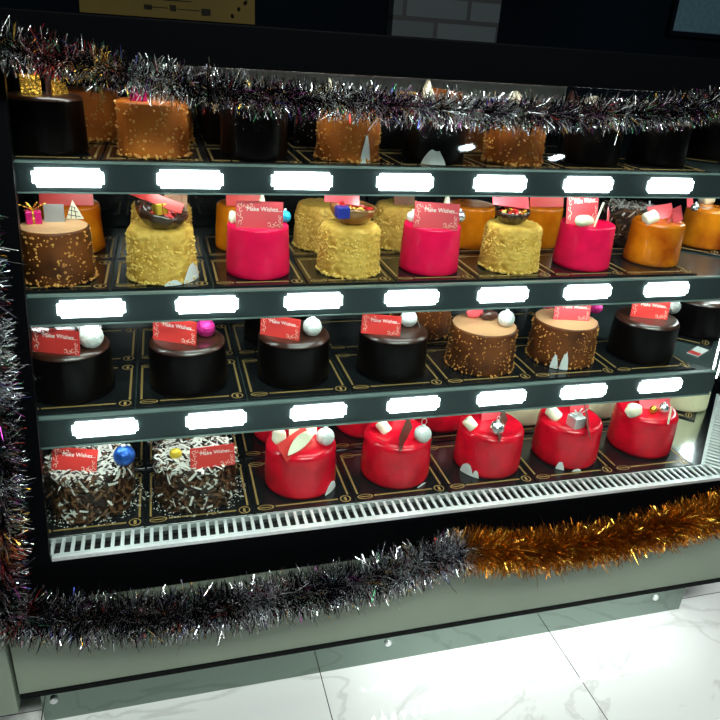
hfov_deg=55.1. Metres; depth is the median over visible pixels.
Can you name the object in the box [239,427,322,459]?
cake board
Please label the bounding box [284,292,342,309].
price tag
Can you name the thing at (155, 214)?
bowl
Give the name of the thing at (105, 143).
cake board
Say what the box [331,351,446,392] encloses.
cake board
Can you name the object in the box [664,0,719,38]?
board
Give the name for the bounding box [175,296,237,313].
price tag
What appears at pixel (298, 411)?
price tag
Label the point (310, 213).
cake
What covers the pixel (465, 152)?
cake board
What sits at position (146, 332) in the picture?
cake board
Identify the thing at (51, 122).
cake
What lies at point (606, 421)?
cake board
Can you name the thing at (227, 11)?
poster
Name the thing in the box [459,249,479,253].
cake board
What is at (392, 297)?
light
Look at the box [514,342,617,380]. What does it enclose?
cake board
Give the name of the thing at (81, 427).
price tag
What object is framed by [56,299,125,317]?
price tag
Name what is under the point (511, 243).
cake
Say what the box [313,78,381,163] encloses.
cake
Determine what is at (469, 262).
cake board
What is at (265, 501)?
cake board
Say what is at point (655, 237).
cake
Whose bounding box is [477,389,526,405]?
price tag
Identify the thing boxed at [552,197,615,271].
cake
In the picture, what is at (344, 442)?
cake board
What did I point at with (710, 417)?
grille
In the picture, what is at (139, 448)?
cake board
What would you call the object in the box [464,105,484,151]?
cake
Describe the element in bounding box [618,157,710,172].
cake board
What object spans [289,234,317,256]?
cake board
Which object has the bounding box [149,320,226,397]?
cake
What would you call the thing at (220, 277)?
cake board
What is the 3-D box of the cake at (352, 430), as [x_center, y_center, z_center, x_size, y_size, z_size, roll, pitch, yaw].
[0.016,0.113,1.700,0.153,0.104,0.153,-3,26,-15]
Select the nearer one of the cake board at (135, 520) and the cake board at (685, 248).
the cake board at (135, 520)
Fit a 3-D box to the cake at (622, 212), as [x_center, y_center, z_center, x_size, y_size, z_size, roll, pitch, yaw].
[0.690,-0.356,1.774,0.145,0.104,0.143,-3,26,-15]
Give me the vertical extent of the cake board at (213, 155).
0.004 m
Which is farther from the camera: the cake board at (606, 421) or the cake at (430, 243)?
the cake board at (606, 421)
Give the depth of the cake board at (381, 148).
1.51 m
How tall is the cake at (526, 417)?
0.104 m
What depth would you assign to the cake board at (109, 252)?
1.45 m
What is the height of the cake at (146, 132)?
0.130 m
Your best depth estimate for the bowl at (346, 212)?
1.35 m
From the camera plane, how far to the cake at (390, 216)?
1.57 m
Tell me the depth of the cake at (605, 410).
1.81 m
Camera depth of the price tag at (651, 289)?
1.53 m
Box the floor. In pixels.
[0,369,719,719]
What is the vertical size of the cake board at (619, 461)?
0.004 m
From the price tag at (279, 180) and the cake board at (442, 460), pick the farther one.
the cake board at (442, 460)
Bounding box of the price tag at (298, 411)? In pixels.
[290,403,346,420]
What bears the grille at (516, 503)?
attached to the display case
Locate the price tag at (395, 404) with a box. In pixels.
[387,396,439,412]
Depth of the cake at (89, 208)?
1.38 m
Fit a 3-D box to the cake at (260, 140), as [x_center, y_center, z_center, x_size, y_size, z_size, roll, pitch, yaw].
[-0.196,-0.442,1.280,0.126,0.126,0.126,-3,26,-15]
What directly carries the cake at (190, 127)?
on the cake board at (195, 143)
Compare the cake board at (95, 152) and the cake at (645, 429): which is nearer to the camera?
the cake board at (95, 152)
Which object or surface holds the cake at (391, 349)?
on the cake board at (357, 382)
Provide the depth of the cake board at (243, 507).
1.37 m
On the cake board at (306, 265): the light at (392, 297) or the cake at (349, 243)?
the cake at (349, 243)
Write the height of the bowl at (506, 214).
0.040 m
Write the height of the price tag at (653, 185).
0.031 m
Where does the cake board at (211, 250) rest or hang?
on the display case
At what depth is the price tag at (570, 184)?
1.42 m
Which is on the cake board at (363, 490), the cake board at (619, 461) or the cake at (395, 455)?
the cake at (395, 455)
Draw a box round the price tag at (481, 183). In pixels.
[473,175,526,191]
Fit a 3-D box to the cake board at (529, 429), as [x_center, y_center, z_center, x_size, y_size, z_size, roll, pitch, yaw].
[0.416,0.142,1.825,0.206,0.004,0.197,-3,26,-15]
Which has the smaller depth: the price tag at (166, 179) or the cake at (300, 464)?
the price tag at (166, 179)
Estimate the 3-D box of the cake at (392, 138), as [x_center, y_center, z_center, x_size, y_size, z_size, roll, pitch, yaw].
[0.103,-0.529,1.552,0.126,0.096,0.126,-3,26,-15]
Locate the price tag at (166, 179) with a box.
[157,170,222,188]
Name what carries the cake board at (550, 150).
on the display case
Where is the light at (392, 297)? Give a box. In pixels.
[384,289,438,305]
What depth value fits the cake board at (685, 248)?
1.76 m
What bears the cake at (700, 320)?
on the cake board at (705, 343)
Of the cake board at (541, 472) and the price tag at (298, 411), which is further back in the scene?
the cake board at (541, 472)
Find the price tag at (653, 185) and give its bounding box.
[646,178,693,192]
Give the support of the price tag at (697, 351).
on the display case
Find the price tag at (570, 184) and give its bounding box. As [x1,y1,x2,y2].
[563,177,613,192]
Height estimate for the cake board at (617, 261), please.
0.004 m
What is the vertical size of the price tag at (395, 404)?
0.031 m
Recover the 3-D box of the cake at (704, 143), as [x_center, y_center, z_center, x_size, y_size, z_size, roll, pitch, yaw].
[0.885,-0.555,1.722,0.126,0.096,0.126,-3,26,-15]
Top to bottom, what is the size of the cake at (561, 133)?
0.096 m
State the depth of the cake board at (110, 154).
1.23 m
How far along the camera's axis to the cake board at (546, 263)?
1.52 m
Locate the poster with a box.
[79,0,254,24]
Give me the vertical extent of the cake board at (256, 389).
0.004 m
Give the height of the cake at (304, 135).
0.098 m
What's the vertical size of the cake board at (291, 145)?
0.004 m
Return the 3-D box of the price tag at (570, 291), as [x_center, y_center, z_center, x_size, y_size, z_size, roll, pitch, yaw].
[0.487,-0.150,1.489,0.113,0.031,0.022,-3,26,-15]
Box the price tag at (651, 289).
[644,282,688,296]
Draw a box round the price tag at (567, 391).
[560,384,606,399]
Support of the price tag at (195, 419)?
attached to the display case
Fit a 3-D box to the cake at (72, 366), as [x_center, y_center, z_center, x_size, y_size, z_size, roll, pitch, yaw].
[-0.550,-0.017,1.307,0.151,0.155,0.151,-3,26,-15]
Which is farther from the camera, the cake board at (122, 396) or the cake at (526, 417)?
the cake at (526, 417)
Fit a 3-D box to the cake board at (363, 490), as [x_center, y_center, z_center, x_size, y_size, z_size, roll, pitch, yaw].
[0.067,0.250,1.539,0.206,0.004,0.197,-3,26,-15]
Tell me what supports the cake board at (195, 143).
on the display case
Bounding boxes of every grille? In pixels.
[50,464,719,561]
[701,394,719,471]
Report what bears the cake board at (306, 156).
on the display case
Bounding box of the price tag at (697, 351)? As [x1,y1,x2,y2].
[687,346,707,356]
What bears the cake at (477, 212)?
on the cake board at (461, 251)
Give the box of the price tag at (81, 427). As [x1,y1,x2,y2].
[72,418,137,437]
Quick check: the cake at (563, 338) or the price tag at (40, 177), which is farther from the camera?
the cake at (563, 338)
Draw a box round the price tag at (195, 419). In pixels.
[186,410,245,428]
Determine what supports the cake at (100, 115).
on the cake board at (105, 143)
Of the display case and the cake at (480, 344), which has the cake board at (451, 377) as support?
the cake at (480, 344)
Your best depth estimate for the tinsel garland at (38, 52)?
1.15 m
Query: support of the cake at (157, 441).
on the cake board at (150, 449)
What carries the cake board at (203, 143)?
on the display case
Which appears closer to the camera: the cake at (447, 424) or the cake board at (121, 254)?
the cake board at (121, 254)
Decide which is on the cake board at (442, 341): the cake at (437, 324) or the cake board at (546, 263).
the cake at (437, 324)
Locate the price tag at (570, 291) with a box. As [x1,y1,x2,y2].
[563,284,611,299]
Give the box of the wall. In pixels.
[0,0,719,214]
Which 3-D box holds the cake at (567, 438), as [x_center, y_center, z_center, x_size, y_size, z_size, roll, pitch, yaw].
[0.491,0.157,1.623,0.153,0.147,0.154,21,30,33]
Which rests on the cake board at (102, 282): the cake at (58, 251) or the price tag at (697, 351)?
the cake at (58, 251)
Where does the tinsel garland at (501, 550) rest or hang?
attached to the display case
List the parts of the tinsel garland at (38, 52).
cord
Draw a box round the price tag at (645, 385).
[638,378,682,392]
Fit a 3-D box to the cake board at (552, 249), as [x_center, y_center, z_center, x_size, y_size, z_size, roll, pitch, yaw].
[0.433,-0.296,1.737,0.177,0.004,0.182,-3,26,-15]
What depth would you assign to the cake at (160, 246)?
1.25 m
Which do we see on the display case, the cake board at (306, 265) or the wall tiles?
the cake board at (306, 265)
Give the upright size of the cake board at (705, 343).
0.004 m
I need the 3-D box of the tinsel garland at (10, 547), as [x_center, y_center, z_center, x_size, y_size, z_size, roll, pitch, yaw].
[-0.590,0.087,1.099,0.137,0.731,0.279,-3,26,-15]
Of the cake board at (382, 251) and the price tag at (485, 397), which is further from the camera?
the cake board at (382, 251)
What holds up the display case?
on the floor
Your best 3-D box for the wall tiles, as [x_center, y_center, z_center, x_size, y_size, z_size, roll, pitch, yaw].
[0.292,-1.112,2.507,0.400,2.637,0.060,-3,26,-15]
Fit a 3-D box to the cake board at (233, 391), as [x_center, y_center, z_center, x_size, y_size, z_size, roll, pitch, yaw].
[-0.344,0.043,1.400,0.206,0.004,0.197,-3,26,-15]
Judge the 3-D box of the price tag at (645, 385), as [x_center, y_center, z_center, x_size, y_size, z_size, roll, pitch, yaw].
[0.686,0.055,1.590,0.113,0.031,0.022,-3,26,-15]
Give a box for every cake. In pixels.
[8,73,88,156]
[18,200,98,287]
[31,325,114,404]
[38,193,105,252]
[43,443,145,527]
[67,86,117,142]
[114,86,192,159]
[125,194,198,286]
[130,201,195,244]
[147,91,194,141]
[147,434,234,447]
[147,435,245,517]
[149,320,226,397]
[202,94,231,144]
[215,195,266,250]
[220,86,287,161]
[226,195,290,280]
[244,317,307,344]
[253,431,271,443]
[257,316,329,388]
[264,426,335,499]
[292,198,335,252]
[294,102,344,147]
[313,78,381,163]
[315,196,380,279]
[336,423,368,438]
[356,312,427,383]
[360,418,431,489]
[373,196,415,251]
[379,100,404,149]
[389,311,451,339]
[398,197,465,276]
[400,80,466,164]
[415,415,461,432]
[443,309,517,378]
[450,199,495,249]
[453,412,523,478]
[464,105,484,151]
[478,197,542,275]
[481,91,546,166]
[505,409,539,425]
[525,305,602,369]
[527,197,563,248]
[531,405,602,471]
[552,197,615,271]
[557,127,563,149]
[559,90,624,166]
[589,403,614,418]
[601,198,654,246]
[606,302,680,365]
[606,398,678,458]
[622,203,685,267]
[626,102,692,167]
[668,300,719,339]
[670,392,710,411]
[682,198,719,249]
[686,116,719,160]
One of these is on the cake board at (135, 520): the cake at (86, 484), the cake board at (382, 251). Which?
the cake at (86, 484)
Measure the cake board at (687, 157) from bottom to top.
0.004 m
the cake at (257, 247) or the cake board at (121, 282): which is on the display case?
the cake board at (121, 282)
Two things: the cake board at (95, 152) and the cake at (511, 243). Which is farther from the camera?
the cake at (511, 243)
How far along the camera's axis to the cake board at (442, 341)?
1.66 m
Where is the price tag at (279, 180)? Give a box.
[271,172,332,189]
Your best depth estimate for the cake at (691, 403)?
1.88 m
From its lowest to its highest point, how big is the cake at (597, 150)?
0.145 m
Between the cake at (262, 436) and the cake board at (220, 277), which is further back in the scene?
the cake at (262, 436)
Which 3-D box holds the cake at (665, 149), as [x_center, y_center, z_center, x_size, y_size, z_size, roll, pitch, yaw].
[0.676,-0.511,1.549,0.126,0.136,0.126,15,27,24]
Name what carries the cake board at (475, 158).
on the display case
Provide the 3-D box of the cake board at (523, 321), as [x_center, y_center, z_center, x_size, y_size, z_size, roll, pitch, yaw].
[0.407,-0.088,1.795,0.206,0.004,0.197,-3,26,-15]
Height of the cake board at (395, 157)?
0.004 m
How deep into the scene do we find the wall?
2.60 m
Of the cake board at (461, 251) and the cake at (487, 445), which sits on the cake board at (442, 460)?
the cake at (487, 445)
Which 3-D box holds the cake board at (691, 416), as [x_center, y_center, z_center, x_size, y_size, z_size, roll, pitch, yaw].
[0.864,0.104,1.975,0.197,0.004,0.206,16,27,25]
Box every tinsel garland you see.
[0,16,719,144]
[0,214,38,631]
[0,526,488,655]
[448,486,719,587]
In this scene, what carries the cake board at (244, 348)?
on the display case
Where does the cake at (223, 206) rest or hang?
on the cake board at (211, 250)
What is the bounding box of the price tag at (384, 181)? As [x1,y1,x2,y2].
[376,173,433,190]
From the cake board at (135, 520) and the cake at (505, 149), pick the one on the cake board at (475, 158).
the cake at (505, 149)
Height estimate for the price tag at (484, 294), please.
0.031 m
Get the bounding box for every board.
[14,144,105,160]
[26,260,114,292]
[37,363,136,415]
[44,441,145,478]
[44,470,144,538]
[88,142,106,144]
[94,235,118,259]
[101,145,206,162]
[101,327,137,363]
[108,134,200,146]
[111,258,211,290]
[116,235,204,259]
[136,358,246,408]
[138,323,235,362]
[146,461,253,527]
[147,434,242,468]
[197,134,288,148]
[202,147,306,164]
[202,235,289,257]
[207,257,306,287]
[229,322,257,356]
[238,353,350,400]
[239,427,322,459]
[244,459,354,514]
[288,137,314,149]
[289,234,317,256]
[291,149,398,166]
[292,256,395,285]
[319,318,361,352]
[328,426,362,451]
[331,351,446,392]
[336,450,448,503]
[379,146,401,151]
[379,151,484,168]
[379,255,477,282]
[380,248,399,254]
[426,346,535,386]
[427,314,458,346]
[430,441,535,492]
[431,431,456,442]
[458,254,555,280]
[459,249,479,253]
[464,151,482,153]
[464,154,564,169]
[497,311,534,342]
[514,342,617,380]
[520,434,617,482]
[523,425,534,433]
[539,253,628,278]
[540,248,553,252]
[542,156,639,170]
[543,145,559,155]
[594,338,695,374]
[598,427,692,473]
[601,418,610,426]
[609,252,696,276]
[612,245,623,251]
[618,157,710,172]
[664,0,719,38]
[676,410,696,420]
[677,334,713,347]
[681,245,719,256]
[685,156,719,164]
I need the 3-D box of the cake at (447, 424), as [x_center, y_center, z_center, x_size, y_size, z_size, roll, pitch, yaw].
[0.204,0.102,1.751,0.153,0.104,0.152,-3,26,-15]
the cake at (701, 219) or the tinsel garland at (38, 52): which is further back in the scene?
the cake at (701, 219)
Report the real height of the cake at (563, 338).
0.139 m
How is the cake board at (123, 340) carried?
on the display case
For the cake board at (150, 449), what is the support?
on the display case
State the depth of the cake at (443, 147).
1.34 m
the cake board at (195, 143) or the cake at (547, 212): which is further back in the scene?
the cake at (547, 212)
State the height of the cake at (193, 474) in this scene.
0.140 m
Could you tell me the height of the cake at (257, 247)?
0.159 m
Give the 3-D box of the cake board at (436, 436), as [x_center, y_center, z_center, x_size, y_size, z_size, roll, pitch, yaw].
[0.215,0.154,1.771,0.206,0.004,0.197,-3,26,-15]
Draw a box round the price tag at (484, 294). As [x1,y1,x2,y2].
[477,287,528,302]
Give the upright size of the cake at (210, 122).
0.096 m
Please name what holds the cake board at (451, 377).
on the display case
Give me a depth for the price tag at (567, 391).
1.53 m
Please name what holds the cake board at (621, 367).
on the display case
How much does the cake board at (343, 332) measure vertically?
0.004 m
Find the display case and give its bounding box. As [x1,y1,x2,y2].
[0,7,719,719]
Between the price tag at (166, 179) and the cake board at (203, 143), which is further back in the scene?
the cake board at (203, 143)
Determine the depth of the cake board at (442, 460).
1.54 m
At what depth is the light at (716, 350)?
1.69 m
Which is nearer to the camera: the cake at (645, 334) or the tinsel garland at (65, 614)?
the tinsel garland at (65, 614)
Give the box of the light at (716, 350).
[713,347,719,377]
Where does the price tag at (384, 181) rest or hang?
attached to the display case
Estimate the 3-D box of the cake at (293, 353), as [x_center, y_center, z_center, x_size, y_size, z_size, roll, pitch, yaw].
[-0.136,-0.039,1.422,0.151,0.151,0.151,-3,26,-15]
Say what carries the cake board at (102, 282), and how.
on the display case
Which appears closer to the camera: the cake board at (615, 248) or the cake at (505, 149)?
the cake at (505, 149)
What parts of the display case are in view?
panel, post, door, rail, panel, trim, door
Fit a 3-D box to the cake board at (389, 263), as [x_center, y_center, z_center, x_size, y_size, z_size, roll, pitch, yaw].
[0.136,-0.198,1.479,0.177,0.004,0.182,-3,26,-15]
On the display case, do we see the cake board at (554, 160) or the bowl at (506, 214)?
the cake board at (554, 160)
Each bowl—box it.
[135,199,188,229]
[330,200,376,225]
[495,205,530,224]
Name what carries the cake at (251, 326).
on the cake board at (244, 348)
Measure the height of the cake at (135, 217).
0.100 m
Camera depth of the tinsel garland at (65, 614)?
1.29 m
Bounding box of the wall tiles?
[387,0,501,42]
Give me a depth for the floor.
1.61 m
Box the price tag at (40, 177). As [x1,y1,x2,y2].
[31,168,103,187]

